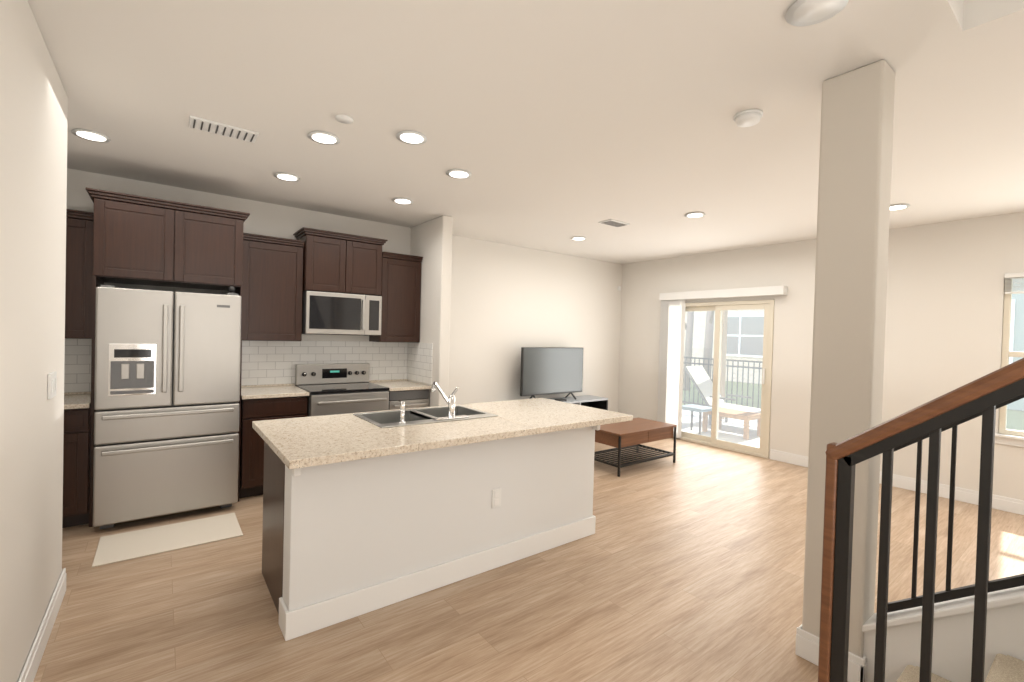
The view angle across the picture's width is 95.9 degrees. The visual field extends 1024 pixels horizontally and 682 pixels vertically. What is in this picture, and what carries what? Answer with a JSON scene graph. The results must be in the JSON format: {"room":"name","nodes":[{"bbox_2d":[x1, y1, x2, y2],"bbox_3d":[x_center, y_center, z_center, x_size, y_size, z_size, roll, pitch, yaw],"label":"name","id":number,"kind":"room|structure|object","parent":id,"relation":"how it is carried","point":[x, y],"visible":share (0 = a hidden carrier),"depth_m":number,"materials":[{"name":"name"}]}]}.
{"room":"kitchen","nodes":[
{"label":"kitchen","id":0,"kind":"room"},
{"bbox_2d":[0,0,67,681],"bbox_3d":[-1.093,0.103,0.191,0.660,2.740,5.420,1,1,-37],"label":"wall","id":1,"kind":"structure","parent":0,"point":[33,141],"depth_m":1.86,"materials":[{"name":"white paint"}]},
{"bbox_2d":[18,568,65,681],"bbox_3d":[-0.864,1.411,0.421,0.016,0.130,5.436,1,1,-37],"label":"baseboard","id":2,"kind":"structure","parent":1,"relation":"attached to","point":[31,666],"depth_m":2.10,"materials":[{"name":"white"}]},
{"bbox_2d":[47,371,56,398],"bbox_3d":[-2.214,0.212,2.225,0.015,0.120,0.150,1,1,-37],"label":"light switch","id":3,"kind":"object","parent":1,"relation":"attached to","point":[52,386],"visible":1,"depth_m":2.19,"materials":[{"name":"white plastic"}]},
{"bbox_2d":[65,168,621,411],"bbox_3d":[-1.056,0.021,5.759,7.450,2.740,0.150,1,1,-37],"label":"wall","id":4,"kind":"structure","parent":0,"point":[508,302],"depth_m":6.28,"materials":[{"name":"white paint"}]},
{"bbox_2d":[65,211,100,338],"bbox_3d":[-3.524,-0.491,3.563,0.490,0.935,0.334,1,1,-37],"label":"upper cabinet","id":5,"kind":"object","parent":4,"relation":"attached to","point":[80,291],"depth_m":3.52,"materials":[{"name":"brown wood"}]},
{"bbox_2d":[89,191,184,287],"bbox_3d":[-3.013,-0.773,3.758,0.536,0.590,0.624,1,1,-37],"label":"upper cabinet","id":6,"kind":"object","parent":4,"relation":"attached to","point":[118,237],"depth_m":3.52,"materials":[{"name":"brown wood"}]},
{"bbox_2d":[181,207,244,290],"bbox_3d":[-2.684,-0.768,4.008,0.536,0.590,0.624,1,1,-37],"label":"upper cabinet","id":7,"kind":"object","parent":4,"relation":"attached to","point":[214,240],"depth_m":3.80,"materials":[{"name":"brown wood"}]},
{"bbox_2d":[64,339,432,392],"bbox_3d":[-2.364,0.221,4.278,3.280,0.442,0.640,1,1,-37],"label":"tile backsplash","id":8,"kind":"structure","parent":4,"relation":"attached to","point":[269,362],"depth_m":4.81,"materials":[{"name":"white tile"}]},
{"bbox_2d":[234,235,304,342],"bbox_3d":[-2.342,-0.472,4.460,0.527,0.935,0.334,1,1,-37],"label":"upper cabinet","id":9,"kind":"object","parent":4,"relation":"attached to","point":[271,300],"depth_m":4.33,"materials":[{"name":"brown wood"}]},
{"bbox_2d":[297,231,352,293],"bbox_3d":[-1.925,-0.773,4.734,0.441,0.560,0.384,1,1,-37],"label":"upper cabinet","id":10,"kind":"object","parent":4,"relation":"attached to","point":[328,258],"depth_m":4.57,"materials":[{"name":"brown wood"}]},
{"bbox_2d":[302,291,381,335],"bbox_3d":[-1.789,-0.274,4.807,0.752,0.419,0.460,1,1,-37],"label":"microwave","id":11,"kind":"object","parent":10,"relation":"attached to","point":[326,313],"visible":1,"depth_m":4.63,"materials":[{"name":"grey metal"}]},
{"bbox_2d":[353,239,384,298],"bbox_3d":[-1.671,-0.769,4.927,0.441,0.560,0.384,1,1,-37],"label":"upper cabinet","id":12,"kind":"object","parent":4,"relation":"attached to","point":[368,256],"depth_m":4.82,"materials":[{"name":"brown wood"}]},
{"bbox_2d":[369,255,421,342],"bbox_3d":[-1.321,-0.456,5.234,0.464,0.935,0.334,1,1,-37],"label":"upper cabinet","id":13,"kind":"object","parent":4,"relation":"attached to","point":[400,318],"depth_m":5.10,"materials":[{"name":"brown wood"}]},
{"bbox_2d":[407,215,452,406],"bbox_3d":[-0.956,0.031,5.239,0.120,2.740,0.800,1,1,-37],"label":"wall","id":14,"kind":"structure","parent":0,"point":[431,242],"depth_m":4.96,"materials":[{"name":"white paint"}]},
{"bbox_2d":[28,0,1023,263],"bbox_3d":[1.157,-1.297,2.871,7.450,0.100,7.350,1,1,-37],"label":"ceiling","id":15,"kind":"structure","parent":0,"point":[554,126],"depth_m":2.51,"materials":[{"name":"white paint"}]},
{"bbox_2d":[71,129,110,141],"bbox_3d":[-2.761,-1.348,3.030,0.196,0.014,0.196,1,1,-37],"label":"recessed light","id":16,"kind":"object","parent":15,"relation":"in","point":[91,135],"visible":0.94,"depth_m":3.01,"materials":[{"name":"white plastic"}]},
{"bbox_2d":[189,115,258,142],"bbox_3d":[-1.802,-1.319,2.892,0.360,0.016,0.180,1,1,-37],"label":"ceiling vent","id":17,"kind":"object","parent":15,"relation":"in","point":[206,125],"visible":0.98,"depth_m":2.87,"materials":[{"name":"white plastic"}]},
{"bbox_2d":[274,172,299,180],"bbox_3d":[-1.827,-1.334,3.752,0.196,0.014,0.196,1,1,-37],"label":"recessed light","id":18,"kind":"object","parent":15,"relation":"in","point":[285,176],"visible":0.92,"depth_m":3.73,"materials":[{"name":"white plastic"}]},
{"bbox_2d":[308,131,339,144],"bbox_3d":[-1.207,-1.305,2.967,0.196,0.014,0.196,1,1,-37],"label":"recessed light","id":19,"kind":"object","parent":15,"relation":"in","point":[323,137],"visible":0.94,"depth_m":2.96,"materials":[{"name":"white plastic"}]},
{"bbox_2d":[335,114,353,123],"bbox_3d":[-0.979,-1.297,2.700,0.100,0.010,0.100,1,1,-37],"label":"detector","id":20,"kind":"object","parent":15,"relation":"attached to","point":[344,119],"visible":0.92,"depth_m":2.69,"materials":[{"name":"white plastic"}]},
{"bbox_2d":[392,198,412,203],"bbox_3d":[-1.030,-1.321,4.356,0.196,0.014,0.196,1,1,-37],"label":"recessed light","id":21,"kind":"object","parent":15,"relation":"in","point":[402,200],"visible":0.98,"depth_m":4.34,"materials":[{"name":"white plastic"}]},
{"bbox_2d":[396,130,426,144],"bbox_3d":[-0.635,-1.289,2.925,0.196,0.014,0.196,1,1,-37],"label":"recessed light","id":22,"kind":"object","parent":15,"relation":"in","point":[411,137],"visible":0.98,"depth_m":2.91,"materials":[{"name":"white plastic"}]},
{"bbox_2d":[446,169,471,178],"bbox_3d":[-0.410,-1.292,3.572,0.196,0.014,0.196,1,1,-37],"label":"recessed light","id":23,"kind":"object","parent":15,"relation":"in","point":[459,173],"visible":0.96,"depth_m":3.56,"materials":[{"name":"white plastic"}]},
{"bbox_2d":[571,236,585,239],"bbox_3d":[0.839,-1.292,5.813,0.196,0.014,0.196,1,1,-37],"label":"recessed light","id":24,"kind":"object","parent":15,"relation":"in","point":[578,238],"visible":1,"depth_m":5.79,"materials":[{"name":"white plastic"}]},
{"bbox_2d":[599,219,629,226],"bbox_3d":[1.105,-1.272,4.998,0.300,0.016,0.180,1,1,-37],"label":"ceiling vent","id":25,"kind":"object","parent":15,"relation":"in","point":[612,222],"visible":0.98,"depth_m":4.97,"materials":[{"name":"white plastic"}]},
{"bbox_2d":[685,212,705,217],"bbox_3d":[1.810,-1.247,4.566,0.196,0.014,0.196,1,1,-37],"label":"recessed light","id":26,"kind":"object","parent":15,"relation":"in","point":[694,214],"visible":0.98,"depth_m":4.54,"materials":[{"name":"white plastic"}]},
{"bbox_2d":[734,109,762,126],"bbox_3d":[1.294,-1.218,2.532,0.144,0.040,0.144,1,1,-37],"label":"smoke detector","id":27,"kind":"object","parent":15,"relation":"attached to","point":[748,118],"visible":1,"depth_m":2.50,"materials":[{"name":"white plastic"}]},
{"bbox_2d":[785,0,848,25],"bbox_3d":[1.115,-1.223,1.693,0.196,0.014,0.196,1,1,-37],"label":"recessed light","id":28,"kind":"object","parent":15,"relation":"in","point":[805,12],"visible":1,"depth_m":1.71,"materials":[{"name":"white plastic"}]},
{"bbox_2d":[890,204,909,210],"bbox_3d":[3.433,-1.196,4.130,0.196,0.014,0.196,1,1,-37],"label":"recessed light","id":29,"kind":"object","parent":15,"relation":"in","point":[897,207],"visible":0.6,"depth_m":4.09,"materials":[{"name":"white plastic"}]},
{"bbox_2d":[33,438,1023,681],"bbox_3d":[1.080,1.542,2.913,7.450,0.100,7.350,1,1,-37],"label":"floor","id":30,"kind":"structure","parent":0,"point":[688,565],"depth_m":2.60,"materials":[{"name":"brown wood"}]},
{"bbox_2d":[62,406,90,527],"bbox_3d":[-3.477,0.918,3.473,0.492,0.884,0.614,1,1,-37],"label":"base cabinet","id":31,"kind":"object","parent":30,"relation":"on","point":[76,464],"depth_m":3.34,"materials":[{"name":"black wood"}]},
{"bbox_2d":[64,379,430,408],"bbox_3d":[-2.371,0.467,4.280,3.277,0.050,0.638,1,1,-37],"label":"countertop","id":32,"kind":"structure","parent":31,"relation":"on","point":[76,400],"depth_m":4.26,"materials":[{"name":"beige stone"}]},
{"bbox_2d":[93,285,240,529],"bbox_3d":[-2.800,0.485,3.798,0.888,1.775,0.833,1,1,-37],"label":"refrigerator","id":33,"kind":"object","parent":30,"relation":"on","point":[166,400],"visible":1,"depth_m":3.48,"materials":[{"name":"grey metal"}]},
{"bbox_2d":[228,286,234,292],"bbox_3d":[-2.316,-0.422,3.814,0.056,0.062,0.056,1,1,-37],"label":"gadget","id":34,"kind":"object","parent":33,"relation":"on","point":[231,289],"visible":0.88,"depth_m":3.80,"materials":[{"name":"black plastic"}]},
{"bbox_2d":[92,513,242,566],"bbox_3d":[-2.408,1.387,3.278,0.810,0.008,0.495,1,1,-37],"label":"kitchen rug","id":35,"kind":"object","parent":30,"relation":"on","point":[114,548],"visible":1,"depth_m":3.24,"materials":[{"name":"beige fabric"}]},
{"bbox_2d":[239,396,306,497],"bbox_3d":[-2.296,0.937,4.369,0.527,0.884,0.614,1,1,-37],"label":"base cabinet","id":36,"kind":"object","parent":30,"relation":"on","point":[251,444],"depth_m":4.04,"materials":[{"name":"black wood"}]},
{"bbox_2d":[295,363,389,416],"bbox_3d":[-1.734,0.821,4.713,0.758,1.135,0.702,1,1,-37],"label":"range","id":37,"kind":"object","parent":30,"relation":"on","point":[341,388],"visible":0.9,"depth_m":4.64,"materials":[{"name":"grey metal"}]},
{"bbox_2d":[389,389,428,409],"bbox_3d":[-1.262,0.955,5.126,0.456,0.880,0.658,1,1,-37],"label":"dishwasher","id":38,"kind":"object","parent":30,"relation":"on","point":[415,398],"visible":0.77,"depth_m":4.89,"materials":[{"name":"grey metal"}]},
{"bbox_2d":[262,425,599,640],"bbox_3d":[-0.442,1.004,3.164,2.165,0.884,0.823,1,1,-37],"label":"kitchen island","id":39,"kind":"object","parent":30,"relation":"on","point":[343,541],"visible":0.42,"depth_m":2.63,"materials":[{"name":"white paint"}]},
{"bbox_2d":[252,398,632,468],"bbox_3d":[-0.349,0.543,3.143,2.355,0.040,1.040,1,1,-37],"label":"island countertop","id":40,"kind":"structure","parent":39,"relation":"on","point":[298,442],"depth_m":2.71,"materials":[{"name":"beige stone"}]},
{"bbox_2d":[353,405,497,427],"bbox_3d":[-0.596,0.607,3.197,0.844,0.196,0.524,1,1,-37],"label":"sink","id":41,"kind":"object","parent":40,"relation":"in","point":[387,419],"visible":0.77,"depth_m":3.27,"materials":[{"name":"grey metal"}]},
{"bbox_2d":[398,381,468,423],"bbox_3d":[-0.560,0.400,3.083,0.497,0.222,0.358,1,1,-37],"label":"kitchen faucet","id":42,"kind":"object","parent":40,"relation":"on","point":[450,400],"visible":1,"depth_m":3.06,"materials":[{"name":"silver metal"}]},
{"bbox_2d":[492,488,500,507],"bbox_3d":[-0.099,1.009,2.964,0.070,0.120,0.010,1,1,-37],"label":"outlet","id":43,"kind":"object","parent":39,"relation":"attached to","point":[496,497],"visible":1,"depth_m":2.96,"materials":[{"name":"white plastic"}]},
{"bbox_2d":[548,395,607,409],"bbox_3d":[0.632,1.141,6.696,1.800,0.565,0.390,1,1,-37],"label":"tv stand","id":44,"kind":"object","parent":30,"relation":"on","point":[594,401],"visible":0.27,"depth_m":7.07,"materials":[{"name":"grey"}]},
{"bbox_2d":[520,347,583,398],"bbox_3d":[0.594,0.472,6.653,1.170,0.760,0.221,1,1,-37],"label":"screen","id":45,"kind":"object","parent":44,"relation":"on","point":[550,370],"visible":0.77,"depth_m":6.59,"materials":[{"name":"black plastic"}]},
{"bbox_2d":[594,417,676,476],"bbox_3d":[1.402,1.232,5.506,1.050,0.460,0.570,1,1,-37],"label":"coffee table","id":46,"kind":"object","parent":30,"relation":"on","point":[635,433],"visible":0.88,"depth_m":5.35,"materials":[{"name":"brown wood"}]},
{"bbox_2d":[896,653,1023,681],"bbox_3d":[2.079,0.696,0.726,0.765,1.710,2.388,1,1,-37],"label":"stairs","id":47,"kind":"structure","parent":30,"relation":"on","point":[1005,668],"depth_m":1.64,"materials":[{"name":"beige carpet"}]},
{"bbox_2d":[818,358,1023,681],"bbox_3d":[1.653,0.219,0.739,0.062,2.641,1.991,1,1,-37],"label":"stair railing","id":48,"kind":"object","parent":47,"relation":"on","point":[987,394],"visible":1,"depth_m":1.38,"materials":[{"name":"black metal"}]},
{"bbox_2d":[618,212,1023,500],"bbox_3d":[4.026,0.169,5.098,0.150,2.740,7.050,1,1,-37],"label":"wall","id":49,"kind":"structure","parent":0,"point":[944,308],"depth_m":4.86,"materials":[{"name":"white paint"}]},
{"bbox_2d":[657,286,787,437],"bbox_3d":[2.826,0.374,6.450,0.118,2.165,1.780,1,1,-37],"label":"vertical blinds","id":50,"kind":"object","parent":49,"relation":"attached to","point":[671,356],"visible":0.88,"depth_m":6.91,"materials":[{"name":"white plastic"}]},
{"bbox_2d":[673,299,774,458],"bbox_3d":[2.890,0.468,6.527,0.125,2.037,1.514,1,1,-37],"label":"sliding door","id":51,"kind":"structure","parent":49,"relation":"in","point":[767,307],"depth_m":6.29,"materials":[{"name":"beige plastic"}]},
{"bbox_2d":[770,449,1023,514],"bbox_3d":[4.676,1.507,4.076,0.016,0.130,4.560,1,1,-37],"label":"baseboard","id":52,"kind":"structure","parent":49,"relation":"attached to","point":[1007,504],"depth_m":4.58,"materials":[{"name":"white wood"}]},
{"bbox_2d":[995,272,1023,446],"bbox_3d":[4.841,0.179,3.940,0.152,1.578,1.020,1,1,-37],"label":"dining window","id":53,"kind":"structure","parent":49,"relation":"in","point":[1010,438],"depth_m":4.27,"materials":[{"name":"beige plastic"}]},
{"bbox_2d":[802,60,894,657],"bbox_3d":[1.564,0.145,2.157,0.170,2.740,0.240,1,1,-37],"label":"column","id":54,"kind":"structure","parent":0,"point":[854,196],"depth_m":2.08,"materials":[{"name":"beige paint"}]},
{"bbox_2d":[795,627,864,681],"bbox_3d":[1.454,1.449,2.120,0.016,0.130,0.272,1,1,-37],"label":"baseboard","id":55,"kind":"structure","parent":54,"relation":"attached to","point":[807,646],"depth_m":2.16,"materials":[{"name":"white paint"}]},
{"bbox_2d":[860,656,866,681],"bbox_3d":[1.540,1.452,2.025,0.038,0.130,0.016,1,1,-37],"label":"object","id":56,"kind":"structure","parent":54,"relation":"attached to","point":[865,668],"depth_m":2.02,"materials":[{"name":"white"}]},
{"bbox_2d":[863,603,1023,681],"bbox_3d":[2.399,0.466,1.050,0.120,2.178,2.550,1,1,-37],"label":"wall","id":57,"kind":"structure","parent":0,"point":[952,649],"depth_m":1.81,"materials":[{"name":"white paint"}]},
{"bbox_2d":[862,586,1023,631],"bbox_3d":[2.390,0.348,1.064,0.160,1.969,2.581,1,1,-37],"label":"trim","id":58,"kind":"structure","parent":57,"relation":"on","point":[996,599],"depth_m":1.82,"materials":[{"name":"white"}]},
{"bbox_2d":[887,394,1023,612],"bbox_3d":[2.269,0.108,1.228,0.030,2.271,2.028,1,1,-37],"label":"stair railing","id":59,"kind":"object","parent":58,"relation":"on","point":[948,593],"visible":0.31,"depth_m":1.86,"materials":[{"name":"black metal"}]},
{"bbox_2d":[961,0,975,4],"bbox_3d":[2.160,-1.986,0.613,1.080,1.400,2.580,1,1,-37],"label":"wall","id":60,"kind":"structure","parent":0,"point":[964,2],"depth_m":1.80,"materials":[{"name":"white paint"}]},
{"label":"outside","id":61,"kind":"structure","parent":0,"visible":0},
{"bbox_2d":[682,379,1023,430],"bbox_3d":[13.789,1.754,13.219,25.240,0.100,30.000,1,1,-37],"label":"ground","id":62,"kind":"structure","parent":61,"point":[1015,425],"depth_m":11.84,"materials":[{"name":"green"}]},
{"bbox_2d":[683,311,713,397],"bbox_3d":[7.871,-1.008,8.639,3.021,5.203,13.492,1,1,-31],"label":"tree","id":63,"kind":"object","parent":62,"relation":"on","point":[689,340],"depth_m":11.91,"materials":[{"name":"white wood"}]},
{"bbox_2d":[681,410,759,447],"bbox_3d":[3.370,1.483,8.383,2.790,0.020,6.100,1,1,-37],"label":"patio slab","id":64,"kind":"object","parent":62,"relation":"on","point":[723,432],"depth_m":7.76,"materials":[{"name":"white concrete"}]},
{"bbox_2d":[682,404,711,434],"bbox_3d":[2.934,1.261,7.366,0.420,0.430,0.420,1,1,-37],"label":"stool","id":65,"kind":"object","parent":64,"relation":"on","point":[695,407],"depth_m":7.25,"materials":[{"name":"white plastic"}]},
{"bbox_2d":[682,357,761,407],"bbox_3d":[3.155,0.850,10.164,1.165,1.180,5.983,1,1,-37],"label":"fence","id":66,"kind":"object","parent":64,"relation":"on","point":[727,366],"depth_m":9.36,"materials":[{"name":"black metal"}]},
{"bbox_2d":[684,366,760,424],"bbox_3d":[3.846,0.990,8.138,0.600,0.999,1.463,1,1,-37],"label":"lounger","id":67,"kind":"object","parent":64,"relation":"on","point":[698,382],"depth_m":8.39,"materials":[{"name":"grey"}]},
{"bbox_2d":[720,310,727,418],"bbox_3d":[3.167,0.160,8.182,2.190,2.620,6.300,1,1,-37],"label":"patio cover","id":68,"kind":"object","parent":64,"relation":"on","point":[724,343],"depth_m":8.71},
{"bbox_2d":[702,408,760,439],"bbox_3d":[3.536,1.312,7.416,0.500,0.360,0.730,1,1,-37],"label":"bench","id":69,"kind":"object","parent":64,"relation":"on","point":[741,416],"depth_m":7.26,"materials":[{"name":"brown wood"}]},
{"bbox_2d":[684,278,1023,410],"bbox_3d":[14.256,-1.659,13.452,6.900,6.700,30.600,1,1,-37],"label":"building","id":70,"kind":"structure","parent":62,"relation":"on","point":[752,336],"depth_m":16.39,"materials":[{"name":"grey"}]}
]}

